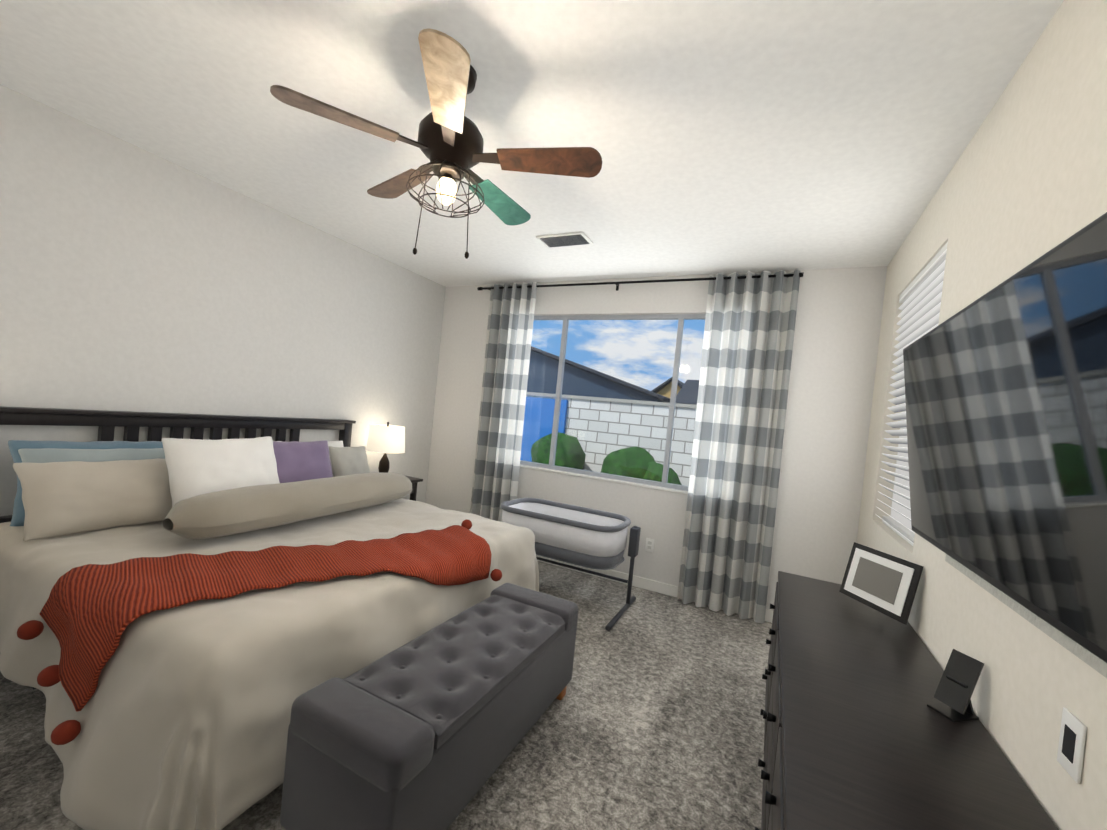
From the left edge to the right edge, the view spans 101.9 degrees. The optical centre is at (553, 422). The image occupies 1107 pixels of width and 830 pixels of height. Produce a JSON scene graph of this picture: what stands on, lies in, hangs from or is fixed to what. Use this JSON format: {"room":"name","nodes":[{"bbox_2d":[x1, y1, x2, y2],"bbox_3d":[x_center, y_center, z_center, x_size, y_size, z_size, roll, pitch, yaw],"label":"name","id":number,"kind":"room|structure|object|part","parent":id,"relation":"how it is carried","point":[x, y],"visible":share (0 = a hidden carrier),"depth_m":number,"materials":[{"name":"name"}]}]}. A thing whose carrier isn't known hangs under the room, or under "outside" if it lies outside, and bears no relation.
{"room":"bedroom","nodes":[
{"label":"bedroom","id":0,"kind":"room"},
{"bbox_2d":[0,84,445,515],"bbox_3d":[-2.584,-0.231,2.643,0.120,2.740,5.641,6,1,26],"label":"wall","id":1,"kind":"structure","parent":0,"point":[134,278],"depth_m":2.83,"materials":[{"name":"paint"}]},
{"bbox_2d":[0,561,771,829],"bbox_3d":[-0.864,1.362,1.748,4.284,0.060,5.641,6,1,26],"label":"floor","id":2,"kind":"structure","parent":0,"point":[652,719],"depth_m":1.99,"materials":[{"name":"carpet"}]},
{"bbox_2d":[0,406,538,829],"bbox_3d":[-1.419,0.703,2.599,2.182,1.307,2.304,6,1,26],"label":"bed","id":3,"kind":"object","parent":2,"relation":"on","point":[185,624],"visible":0.98,"depth_m":1.80,"materials":[{"name":"beige fabric"}]},
{"bbox_2d":[161,436,284,530],"bbox_3d":[-1.860,0.319,2.571,0.297,0.450,0.604,6,1,26],"label":"pillow","id":4,"kind":"object","parent":3,"relation":"on","point":[193,467],"depth_m":2.43,"materials":[{"name":"white fabric"}]},
{"bbox_2d":[39,525,491,711],"bbox_3d":[-1.084,0.757,2.103,1.001,0.354,1.611,6,1,26],"label":"throw","id":5,"kind":"object","parent":3,"relation":"on","point":[256,623],"depth_m":1.62,"materials":[{"name":"red fabric"}]},
{"bbox_2d":[328,445,372,492],"bbox_3d":[-1.635,0.374,3.628,0.210,0.348,0.318,6,1,26],"label":"pillow","id":6,"kind":"object","parent":3,"relation":"on","point":[344,461],"depth_m":3.56,"materials":[{"name":"grey fabric"}]},
{"bbox_2d":[406,476,422,500],"bbox_3d":[-1.614,0.873,4.249,0.375,0.680,0.590,6,1,26],"label":"nightstand","id":7,"kind":"object","parent":2,"relation":"on","point":[414,482],"visible":0.12,"depth_m":4.38,"materials":[{"name":"brown wood"}]},
{"bbox_2d":[366,422,404,472],"bbox_3d":[-1.578,0.265,4.217,0.346,0.535,0.346,6,1,26],"label":"lamp","id":8,"kind":"object","parent":7,"relation":"on","point":[384,438],"visible":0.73,"depth_m":4.09,"materials":[{"name":"white fabric"}]},
{"bbox_3d":[-1.567,0.153,4.215,0.346,0.240,0.346,6,1,26],"label":"lamp shade","id":9,"kind":"part","parent":8,"relation":"part of","materials":[{"name":"fabric"}]},
{"bbox_3d":[-1.447,0.632,4.175,0.011,0.095,0.420,6,1,26],"label":"drawer","id":10,"kind":"part","parent":7,"relation":"part of","materials":[{"name":"brown wood"}]},
{"bbox_2d":[280,583,577,829],"bbox_3d":[-0.366,1.135,1.867,0.463,0.485,1.268,6,1,26],"label":"bench","id":11,"kind":"object","parent":2,"relation":"on","point":[429,729],"visible":1,"depth_m":1.47,"materials":[{"name":"grey fabric"}]},
{"bbox_3d":[-0.589,0.941,1.373,0.463,0.125,0.174,6,1,26],"label":"arm","id":12,"kind":"part","parent":11,"relation":"part of"},
{"bbox_2d":[335,594,565,737],"bbox_3d":[-0.345,0.926,1.863,0.455,0.035,0.920,6,1,26],"label":"cushion","id":13,"kind":"object","parent":11,"relation":"on","point":[442,675],"depth_m":1.72,"materials":[{"name":"grey fabric"}]},
{"bbox_2d":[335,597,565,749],"bbox_3d":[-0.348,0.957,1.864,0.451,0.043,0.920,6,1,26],"label":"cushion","id":14,"kind":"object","parent":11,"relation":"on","point":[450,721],"depth_m":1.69,"materials":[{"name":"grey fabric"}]},
{"bbox_3d":[-0.107,0.972,2.354,0.463,0.125,0.174,6,1,26],"label":"arm","id":15,"kind":"part","parent":11,"relation":"part of"},
{"bbox_2d":[500,498,640,630],"bbox_3d":[0.057,1.047,3.590,1.150,0.678,0.640,6,1,26],"label":"bassinet","id":16,"kind":"object","parent":2,"relation":"on","point":[583,537],"visible":0.77,"depth_m":3.39,"materials":[{"name":"grey fabric"}]},
{"bbox_3d":[0.608,1.111,3.484,0.030,0.610,0.032,6,1,26],"label":"post","id":17,"kind":"part","parent":16,"relation":"part of","materials":[{"name":"grey metal"}]},
{"bbox_2d":[755,571,1058,829],"bbox_3d":[0.974,1.172,1.464,0.538,0.690,2.144,6,1,26],"label":"dresser","id":18,"kind":"object","parent":2,"relation":"on","point":[859,734],"visible":1,"depth_m":1.18,"materials":[{"name":"brown wood"}]},
{"bbox_3d":[0.653,1.308,1.428,0.024,0.027,0.028,6,1,26],"label":"knob","id":19,"kind":"part","parent":18,"relation":"part of","materials":[{"name":"black metal"}]},
{"bbox_3d":[0.803,1.318,1.732,0.024,0.027,0.028,6,1,26],"label":"knob","id":20,"kind":"part","parent":18,"relation":"part of","materials":[{"name":"black metal"}]},
{"bbox_3d":[0.959,1.328,2.050,0.024,0.027,0.028,6,1,26],"label":"knob","id":21,"kind":"part","parent":18,"relation":"part of","materials":[{"name":"black metal"}]},
{"bbox_3d":[1.108,1.337,2.354,0.024,0.027,0.028,6,1,26],"label":"knob","id":22,"kind":"part","parent":18,"relation":"part of","materials":[{"name":"black metal"}]},
{"bbox_3d":[0.672,1.122,1.425,0.024,0.027,0.028,6,1,26],"label":"knob","id":23,"kind":"part","parent":18,"relation":"part of","materials":[{"name":"black metal"}]},
{"bbox_3d":[0.746,1.315,1.571,0.016,0.175,0.677,6,1,26],"label":"drawer","id":24,"kind":"part","parent":18,"relation":"part of","materials":[{"name":"brown wood"}]},
{"bbox_3d":[0.821,1.132,1.729,0.024,0.027,0.028,6,1,26],"label":"knob","id":25,"kind":"part","parent":18,"relation":"part of","materials":[{"name":"black metal"}]},
{"bbox_3d":[0.977,1.142,2.047,0.024,0.027,0.028,6,1,26],"label":"knob","id":26,"kind":"part","parent":18,"relation":"part of","materials":[{"name":"black metal"}]},
{"bbox_3d":[1.127,1.152,2.351,0.024,0.027,0.028,6,1,26],"label":"knob","id":27,"kind":"part","parent":18,"relation":"part of","materials":[{"name":"black metal"}]},
{"bbox_3d":[0.534,0.926,1.103,0.024,0.027,0.028,6,1,26],"label":"knob","id":28,"kind":"part","parent":18,"relation":"part of","materials":[{"name":"black metal"}]},
{"bbox_3d":[0.690,0.936,1.422,0.024,0.027,0.028,6,1,26],"label":"knob","id":29,"kind":"part","parent":18,"relation":"part of","materials":[{"name":"black metal"}]},
{"bbox_3d":[0.996,0.956,2.044,0.024,0.027,0.028,6,1,26],"label":"knob","id":30,"kind":"part","parent":18,"relation":"part of","materials":[{"name":"black metal"}]},
{"bbox_3d":[0.839,0.946,1.725,0.024,0.027,0.028,6,1,26],"label":"knob","id":31,"kind":"part","parent":18,"relation":"part of","materials":[{"name":"black metal"}]},
{"bbox_3d":[1.145,0.966,2.347,0.024,0.027,0.028,6,1,26],"label":"knob","id":32,"kind":"part","parent":18,"relation":"part of","materials":[{"name":"black metal"}]},
{"bbox_3d":[1.070,1.149,2.190,0.016,0.175,0.677,6,1,26],"label":"drawer","id":33,"kind":"part","parent":18,"relation":"part of","materials":[{"name":"brown wood"}]},
{"bbox_3d":[1.088,0.963,2.187,0.016,0.175,0.677,6,1,26],"label":"drawer","id":34,"kind":"part","parent":18,"relation":"part of","materials":[{"name":"brown wood"}]},
{"bbox_3d":[0.782,0.943,1.565,0.016,0.175,0.677,6,1,26],"label":"drawer","id":35,"kind":"part","parent":18,"relation":"part of","materials":[{"name":"brown wood"}]},
{"bbox_3d":[0.477,0.924,0.943,0.016,0.175,0.677,6,1,26],"label":"drawer","id":36,"kind":"part","parent":18,"relation":"part of","materials":[{"name":"brown wood"}]},
{"bbox_2d":[839,542,923,624],"bbox_3d":[1.468,0.718,2.011,0.099,0.266,0.330,5,1,-11],"label":"picture frame","id":37,"kind":"object","parent":18,"relation":"on","point":[883,583],"visible":0.98,"depth_m":1.98,"materials":[{"name":"black wood"}]},
{"bbox_2d":[927,649,983,721],"bbox_3d":[1.170,0.764,1.305,0.100,0.169,0.075,5,1,-15],"label":"phone stand","id":38,"kind":"object","parent":18,"relation":"on","point":[957,682],"visible":0.98,"depth_m":1.30,"materials":[{"name":"black plastic"}]},
{"bbox_2d":[0,0,1063,286],"bbox_3d":[-0.588,-1.434,1.701,4.284,0.080,5.641,6,1,26],"label":"ceiling","id":39,"kind":"structure","parent":0,"point":[732,136],"depth_m":1.94,"materials":[{"name":"paint"}]},
{"bbox_2d":[270,28,601,258],"bbox_3d":[-0.397,-1.012,1.809,1.150,0.723,1.113,6,1,26],"label":"fan","id":40,"kind":"object","parent":39,"relation":"hanging from","point":[450,143],"visible":1,"depth_m":1.69,"materials":[{"name":"brown wood"}]},
{"bbox_3d":[-0.750,-1.071,1.573,0.302,0.038,0.375,6,1,26],"label":"blade","id":41,"kind":"part","parent":40,"relation":"part of","materials":[{"name":"brown wood"}]},
{"bbox_3d":[-0.697,-1.074,2.037,0.402,0.038,0.214,6,1,26],"label":"blade","id":42,"kind":"part","parent":40,"relation":"part of","materials":[{"name":"brown wood"}]},
{"bbox_3d":[-0.328,-1.026,1.382,0.318,0.038,0.365,6,1,26],"label":"blade","id":43,"kind":"part","parent":40,"relation":"part of","materials":[{"name":"brown wood"}]},
{"bbox_3d":[-0.421,-0.911,1.769,0.080,0.108,0.080,6,1,26],"label":"bulb","id":44,"kind":"part","parent":40,"relation":"part of","materials":[{"name":"white glass"}]},
{"bbox_3d":[-0.403,-1.095,1.766,0.250,0.200,0.250,6,1,26],"label":"motor","id":45,"kind":"part","parent":40,"relation":"part of","materials":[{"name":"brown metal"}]},
{"bbox_3d":[-0.250,-1.031,2.133,0.142,0.038,0.402,6,1,26],"label":"blade","id":46,"kind":"part","parent":40,"relation":"part of","materials":[{"name":"green wood"}]},
{"bbox_3d":[-0.017,-1.001,1.729,0.398,0.038,0.236,6,1,26],"label":"blade","id":47,"kind":"part","parent":40,"relation":"part of","materials":[{"name":"brown wood"}]},
{"bbox_2d":[536,232,592,247],"bbox_3d":[0.084,-1.348,3.329,0.380,0.012,0.200,6,1,26],"label":"ceiling vent","id":48,"kind":"object","parent":39,"relation":"in","point":[562,243],"depth_m":3.29,"materials":[{"name":"grey metal"}]},
{"bbox_2d":[425,266,886,609],"bbox_3d":[0.544,0.053,4.175,4.164,2.740,0.120,6,1,26],"label":"wall","id":49,"kind":"structure","parent":0,"point":[831,381],"depth_m":3.49,"materials":[{"name":"paint"}]},
{"bbox_2d":[520,465,687,493],"bbox_3d":[0.451,0.527,4.162,2.240,0.020,0.067,6,1,26],"label":"window sill","id":50,"kind":"structure","parent":49,"relation":"attached to","point":[621,482],"depth_m":4.10,"materials":[{"name":"white paint"}]},
{"bbox_2d":[520,314,705,490],"bbox_3d":[0.553,-0.238,4.202,2.240,1.520,0.050,6,1,26],"label":"window","id":51,"kind":"structure","parent":49,"relation":"in","point":[690,317],"depth_m":4.17,"materials":[{"name":"clear glass"}]},
{"bbox_3d":[0.626,-0.977,4.189,2.240,0.035,0.050,6,1,26],"label":"frame","id":52,"kind":"part","parent":51,"relation":"part of","materials":[{"name":"grey plastic"}]},
{"bbox_2d":[470,268,803,623],"bbox_3d":[0.425,0.052,4.085,3.000,2.698,0.144,6,1,26],"label":"curtains","id":53,"kind":"object","parent":49,"relation":"attached to","point":[746,358],"visible":0.94,"depth_m":3.60,"materials":[{"name":"grey fabric"}]},
{"bbox_2d":[645,538,653,552],"bbox_3d":[0.841,1.076,3.924,0.072,0.116,0.008,6,1,26],"label":"electrical outlet","id":54,"kind":"object","parent":49,"relation":"attached to","point":[649,546],"visible":1,"depth_m":3.92,"materials":[{"name":"white plastic"}]},
{"bbox_2d":[536,555,772,622],"bbox_3d":[0.331,1.364,4.163,4.044,0.090,0.014,6,1,26],"label":"baseboard","id":55,"kind":"structure","parent":49,"relation":"attached to","point":[655,586],"depth_m":3.93,"materials":[{"name":"white"}]},
{"bbox_2d":[857,0,1106,829],"bbox_3d":[1.105,0.167,0.752,0.120,2.740,5.521,6,1,26],"label":"wall","id":56,"kind":"structure","parent":0,"point":[1030,184],"depth_m":1.31,"materials":[{"name":"paint"}]},
{"bbox_2d":[875,242,947,545],"bbox_3d":[1.946,-0.095,2.408,0.092,1.430,0.920,6,1,26],"label":"window blinds","id":57,"kind":"object","parent":56,"relation":"attached to","point":[920,299],"visible":0.48,"depth_m":2.53,"materials":[{"name":"white plastic"}]},
{"bbox_2d":[945,554,1106,677],"bbox_3d":[1.150,0.137,0.975,0.004,0.710,1.500,6,1,26],"label":"wall","id":58,"kind":"structure","parent":56,"relation":"attached to","point":[1093,661],"depth_m":1.07,"materials":[{"name":"white paint"}]},
{"bbox_2d":[903,212,1106,662],"bbox_3d":[1.105,0.049,1.084,0.188,0.703,1.430,6,1,26],"label":"tv","id":59,"kind":"object","parent":58,"relation":"attached to","point":[1006,397],"visible":1,"depth_m":0.91,"materials":[{"name":"black"}]},
{"bbox_2d":[1057,707,1086,783],"bbox_3d":[1.064,0.662,0.923,0.008,0.116,0.072,6,1,26],"label":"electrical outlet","id":60,"kind":"object","parent":56,"relation":"attached to","point":[1072,740],"visible":1,"depth_m":0.92,"materials":[{"name":"white plastic"}]},
{"label":"outside","id":61,"kind":"structure","parent":0,"visible":0},
{"bbox_3d":[7.673,1.886,20.320,24.000,0.050,35.219,6,1,26],"label":"ground","id":62,"kind":"structure","parent":61,"visible":0},
{"bbox_2d":[520,397,567,461],"bbox_3d":[-0.306,0.392,8.866,1.090,1.740,0.070,6,1,26],"label":"panel","id":63,"kind":"object","parent":62,"relation":"on","point":[533,433],"depth_m":8.84,"materials":[{"name":"blue paint"}]},
{"bbox_2d":[531,432,585,469],"bbox_3d":[0.079,0.703,8.079,0.974,1.057,1.081,6,1,26],"label":"bush","id":64,"kind":"object","parent":62,"relation":"on","point":[572,455],"depth_m":7.71,"materials":[{"name":"green plant"}]},
{"bbox_2d":[526,395,695,485],"bbox_3d":[1.727,0.587,8.023,24.000,1.780,0.200,6,1,26],"label":"wall","id":65,"kind":"structure","parent":62,"relation":"on","point":[627,422],"depth_m":8.11,"materials":[{"name":"white brick"}]},
{"bbox_2d":[526,389,696,407],"bbox_3d":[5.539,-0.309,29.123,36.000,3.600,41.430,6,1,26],"label":"wall cap","id":66,"kind":"structure","parent":62,"relation":"on","point":[601,398],"depth_m":8.68,"materials":[{"name":"grey concrete"}]},
{"bbox_2d":[527,350,657,398],"bbox_3d":[-2.172,-3.777,31.590,19.400,2.900,0.002,6,1,26],"label":"gable","id":67,"kind":"object","parent":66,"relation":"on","point":[598,386],"depth_m":30.03,"materials":[{"name":"blue paint"}]},
{"bbox_2d":[531,346,669,401],"bbox_3d":[0.485,-3.722,36.970,20.404,3.230,12.900,6,1,26],"label":"house roof","id":68,"kind":"structure","parent":67,"relation":"on","point":[573,364],"depth_m":28.98,"materials":[{"name":"tile"}]},
{"bbox_2d":[657,382,680,397],"bbox_3d":[10.528,-2.761,39.807,4.200,1.900,0.002,6,1,26],"label":"gable","id":69,"kind":"object","parent":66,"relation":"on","point":[665,393],"depth_m":39.98,"materials":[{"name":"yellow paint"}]},
{"bbox_2d":[652,377,683,392],"bbox_3d":[12.523,-2.748,43.843,5.326,2.230,9.900,6,1,26],"label":"house roof","id":70,"kind":"structure","parent":69,"relation":"on","point":[658,388],"depth_m":40.05,"materials":[{"name":"tile"}]},
{"bbox_2d":[600,446,654,478],"bbox_3d":[1.240,0.934,7.459,0.985,1.079,1.034,6,1,26],"label":"bush","id":71,"kind":"object","parent":62,"relation":"on","point":[630,472],"depth_m":7.14,"materials":[{"name":"green plant"}]},
{"bbox_2d":[642,461,681,484],"bbox_3d":[1.650,1.051,7.246,0.872,0.829,0.832,6,1,26],"label":"bush","id":72,"kind":"object","parent":62,"relation":"on","point":[657,474],"depth_m":6.98,"materials":[{"name":"green plant"}]},
{"bbox_3d":[15.140,-1.480,29.698,11.600,1.800,8.000,6,1,26],"label":"gable","id":73,"kind":"object","parent":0,"visible":0},
{"bbox_2d":[676,380,698,404],"bbox_3d":[15.134,-1.423,29.699,12.500,2.115,8.900,6,1,26],"label":"roof","id":74,"kind":"structure","parent":73,"relation":"on","point":[694,386],"depth_m":29.74,"materials":[{"name":"tile"}]}
]}

